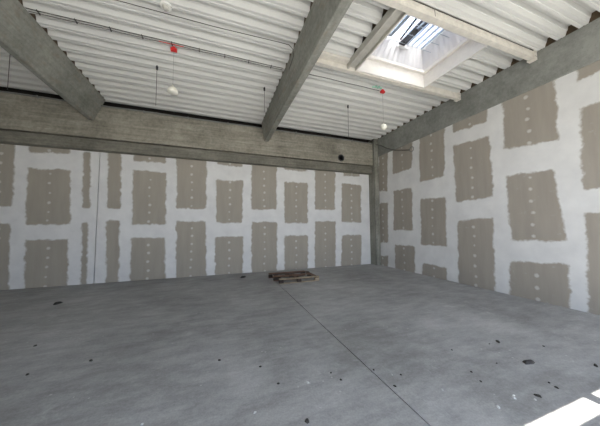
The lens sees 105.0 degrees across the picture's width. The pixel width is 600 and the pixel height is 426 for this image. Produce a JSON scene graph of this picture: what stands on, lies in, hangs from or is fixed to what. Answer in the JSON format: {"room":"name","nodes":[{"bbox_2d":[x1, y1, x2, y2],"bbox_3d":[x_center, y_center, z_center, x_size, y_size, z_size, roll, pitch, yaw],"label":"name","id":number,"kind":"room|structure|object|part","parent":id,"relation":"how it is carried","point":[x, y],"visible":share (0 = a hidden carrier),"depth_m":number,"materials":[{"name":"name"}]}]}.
{"room":"empty warehouse","nodes":[
{"label":"empty warehouse","id":0,"kind":"room"},
{"bbox_2d":[0,144,370,289],"bbox_3d":[-4.054,0.022,7.497,15.430,4.100,0.100,1,-4,-20],"label":"wall","id":1,"kind":"structure","parent":0,"point":[158,217],"depth_m":7.32,"materials":[{"name":"white paint"}]},
{"bbox_2d":[0,130,371,174],"bbox_3d":[-4.114,-1.957,7.412,15.200,0.327,0.246,1,-4,-20],"label":"beam","id":2,"kind":"structure","parent":1,"relation":"attached to","point":[6,137],"depth_m":7.24,"materials":[{"name":"concrete"}]},
{"bbox_2d":[0,92,372,166],"bbox_3d":[-4.105,-2.595,7.418,15.200,0.945,0.315,1,-4,-20],"label":"beam","id":3,"kind":"structure","parent":2,"relation":"on","point":[20,113],"depth_m":7.22,"materials":[{"name":"concrete"}]},
{"bbox_2d":[0,90,372,143],"bbox_3d":[-4.040,-3.067,7.258,15.100,0.062,0.084,1,-4,-20],"label":"conduit pipe","id":4,"kind":"object","parent":3,"relation":"attached to","point":[36,96],"visible":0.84,"depth_m":7.31,"materials":[{"name":"grey plastic"}]},
{"bbox_2d":[0,86,370,142],"bbox_3d":[-3.891,-0.861,7.823,16.530,5.900,0.300,1,-4,-20],"label":"wall","id":5,"kind":"structure","parent":0,"point":[1,88],"depth_m":7.79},
{"bbox_2d":[0,264,599,425],"bbox_3d":[-2.299,1.885,2.816,16.230,0.200,10.663,1,-4,-20],"label":"floor","id":6,"kind":"structure","parent":0,"point":[155,347],"depth_m":2.89,"materials":[{"name":"grey concrete"}]},
{"bbox_2d":[268,271,318,283],"bbox_3d":[-0.218,1.956,7.050,1.320,0.144,0.980,1,-4,-19],"label":"wooden pallet","id":7,"kind":"object","parent":6,"relation":"on","point":[277,276],"visible":1,"depth_m":6.92,"materials":[{"name":"brown wood"}]},
{"bbox_2d":[368,139,380,264],"bbox_3d":[3.183,-0.489,9.859,0.222,5.327,0.406,1,-4,-20],"label":"column","id":8,"kind":"structure","parent":6,"relation":"on","point":[374,203],"depth_m":9.72,"materials":[{"name":"concrete"}]},
{"bbox_2d":[522,359,534,364],"bbox_3d":[2.673,1.733,2.695,0.149,0.035,0.061,0,-3,-7],"label":"flake","id":9,"kind":"object","parent":6,"relation":"on","point":[530,361],"visible":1,"depth_m":2.67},
{"bbox_2d":[0,0,599,139],"bbox_3d":[-2.190,-3.632,2.983,15.780,0.172,9.660,1,-4,-20],"label":"ceiling","id":10,"kind":"structure","parent":0,"point":[120,66],"depth_m":4.98,"materials":[{"name":"white metal"}]},
{"bbox_2d":[7,56,9,89],"bbox_3d":[-6.015,-2.977,4.760,0.052,0.880,0.052,1,-4,-20],"label":"hanging rod","id":11,"kind":"object","parent":10,"relation":"hanging from","point":[9,56],"visible":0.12,"depth_m":4.75,"materials":[{"name":"black metal"}]},
{"bbox_2d":[0,0,105,119],"bbox_3d":[-4.286,-3.252,2.146,0.477,0.657,9.548,1,-4,-20],"label":"roof beam","id":12,"kind":"structure","parent":10,"relation":"attached to","point":[22,37],"depth_m":4.53,"materials":[{"name":"grey concrete"}]},
{"bbox_2d":[18,0,103,97],"bbox_3d":[-4.270,-3.668,2.125,0.445,0.166,9.450,1,-4,-20],"label":"trim","id":13,"kind":"structure","parent":10,"relation":"attached to","point":[20,1],"depth_m":4.63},
{"bbox_2d":[26,8,281,69],"bbox_3d":[-2.526,-3.422,4.680,4.500,0.036,0.090,1,-4,-20],"label":"cable","id":14,"kind":"object","parent":10,"relation":"attached to","point":[26,8],"visible":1,"depth_m":4.50,"materials":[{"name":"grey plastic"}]},
{"bbox_2d":[160,0,171,11],"bbox_3d":[-2.257,-3.454,3.874,0.180,0.075,0.180,1,-4,-20],"label":"smoke detector","id":15,"kind":"object","parent":10,"relation":"attached to","point":[164,5],"visible":1,"depth_m":3.84,"materials":[{"name":"white plastic"}]},
{"bbox_2d":[167,46,177,95],"bbox_3d":[-2.609,-2.942,4.743,0.200,0.988,0.200,1,-4,-20],"label":"pendant lamp","id":16,"kind":"object","parent":10,"relation":"hanging from","point":[171,90],"visible":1,"depth_m":4.72,"materials":[{"name":"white plastic"}]},
{"bbox_3d":[-2.607,-2.533,4.718,0.200,0.168,0.200,1,-4,-20],"label":"globe","id":17,"kind":"part","parent":16,"relation":"part of"},
{"bbox_2d":[116,0,293,68],"bbox_3d":[-2.309,-3.351,4.154,4.556,0.234,0.427,1,-4,-20],"label":"cable","id":18,"kind":"object","parent":10,"relation":"attached to","point":[116,0],"visible":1,"depth_m":4.23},
{"bbox_2d":[265,2,312,113],"bbox_3d":[0.448,-3.592,3.817,0.390,0.166,9.450,1,-4,-20],"label":"trim","id":19,"kind":"structure","parent":10,"relation":"attached to","point":[311,2],"depth_m":4.51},
{"bbox_2d":[262,0,352,141],"bbox_3d":[0.433,-3.176,3.838,0.424,0.657,9.548,1,-4,-20],"label":"roof beam","id":20,"kind":"structure","parent":10,"relation":"attached to","point":[323,18],"depth_m":4.38,"materials":[{"name":"grey concrete"}]},
{"bbox_2d":[319,51,349,64],"bbox_3d":[0.701,-3.406,5.035,0.815,0.056,0.148,1,-4,-20],"label":"steel plate","id":21,"kind":"object","parent":10,"relation":"attached to","point":[324,55],"visible":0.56,"depth_m":5.03,"materials":[{"name":"beige metal"}]},
{"bbox_2d":[309,74,379,90],"bbox_3d":[1.119,-3.372,5.934,2.250,0.022,0.014,1,-4,-20],"label":"cable","id":22,"kind":"object","parent":10,"relation":"attached to","point":[309,74],"visible":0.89,"depth_m":5.91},
{"bbox_2d":[347,7,405,70],"bbox_3d":[1.428,-3.393,4.556,0.220,0.146,1.530,1,-4,-20],"label":"steel trimmer","id":23,"kind":"object","parent":10,"relation":"attached to","point":[392,16],"visible":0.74,"depth_m":4.40},
{"bbox_2d":[380,89,386,129],"bbox_3d":[2.260,-2.808,6.267,0.172,1.125,0.172,1,-4,-20],"label":"pendant lamp","id":24,"kind":"object","parent":10,"relation":"hanging from","point":[383,126],"visible":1,"depth_m":6.21,"materials":[{"name":"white plastic"}]},
{"bbox_3d":[2.263,-2.344,6.239,0.172,0.195,0.172,1,-4,-20],"label":"globe","id":25,"kind":"part","parent":24,"relation":"part of"},
{"bbox_2d":[315,58,460,101],"bbox_3d":[2.387,-3.303,5.765,4.484,0.191,0.142,1,-4,-20],"label":"channel","id":26,"kind":"object","parent":10,"relation":"attached to","point":[456,97],"visible":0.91,"depth_m":5.68,"materials":[{"name":"beige metal"}]},
{"bbox_2d":[374,0,536,63],"bbox_3d":[2.942,-3.399,4.222,4.484,0.191,0.142,1,-4,-20],"label":"channel","id":27,"kind":"object","parent":10,"relation":"attached to","point":[412,7],"visible":1,"depth_m":4.18,"materials":[{"name":"beige metal"}]},
{"bbox_2d":[378,10,599,138],"bbox_3d":[5.182,-3.515,5.515,0.530,0.166,9.450,1,-4,-20],"label":"trim","id":28,"kind":"structure","parent":10,"relation":"attached to","point":[595,14],"depth_m":4.79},
{"bbox_2d":[354,9,387,52],"bbox_3d":[-2.172,-3.815,3.162,16.530,0.220,10.563,1,-4,-20],"label":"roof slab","id":29,"kind":"structure","parent":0,"point":[384,10],"depth_m":4.50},
{"bbox_2d":[356,0,487,87],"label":"window","id":30,"kind":"structure","parent":29,"relation":"attached to","point":[417,52],"depth_m":5.50,"materials":[{"name":"white plastic"}]},
{"bbox_3d":[2.232,-4.205,4.912,0.210,0.060,1.030,1,-4,-20],"label":"vent frame","id":31,"kind":"part","parent":30,"relation":"part of","materials":[{"name":"grey metal"}]},
{"bbox_3d":[2.437,-4.128,5.124,0.048,0.098,0.607,1,-4,-14],"label":"opener rod","id":32,"kind":"part","parent":30,"relation":"part of","materials":[{"name":"black metal"}]},
{"bbox_3d":[2.608,-4.132,5.239,0.160,0.050,0.800,1,-4,-20],"label":"opener plate","id":33,"kind":"part","parent":30,"relation":"part of","materials":[{"name":"black metal"}]},
{"bbox_3d":[2.632,-4.243,5.058,1.600,0.090,1.330,1,-4,-20],"label":"dome frame","id":34,"kind":"part","parent":30,"relation":"part of","materials":[{"name":"metal"}]},
{"bbox_3d":[2.632,-4.340,5.064,1.560,0.106,1.290,1,-4,-20],"label":"dome pane","id":35,"kind":"part","parent":30,"relation":"part of","materials":[{"name":"white"}]},
{"bbox_2d":[378,60,599,314],"bbox_3d":[4.936,-0.387,5.452,0.100,4.575,9.863,1,-4,-20],"label":"wall","id":36,"kind":"structure","parent":0,"point":[504,197],"depth_m":5.36,"materials":[{"name":"white paint"}]},
{"bbox_2d":[378,17,599,156],"bbox_3d":[5.187,-3.050,5.487,0.585,0.762,9.450,1,-4,-20],"label":"beam","id":37,"kind":"structure","parent":36,"relation":"on","point":[580,48],"depth_m":5.38,"materials":[{"name":"concrete"}]},
{"bbox_2d":[376,144,413,151],"bbox_3d":[3.599,-2.527,8.875,0.055,0.870,1.867,1,-4,-23],"label":"loose cable","id":38,"kind":"object","parent":37,"relation":"attached to","point":[376,144],"visible":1,"depth_m":8.67,"materials":[{"name":"grey plastic"}]}
]}

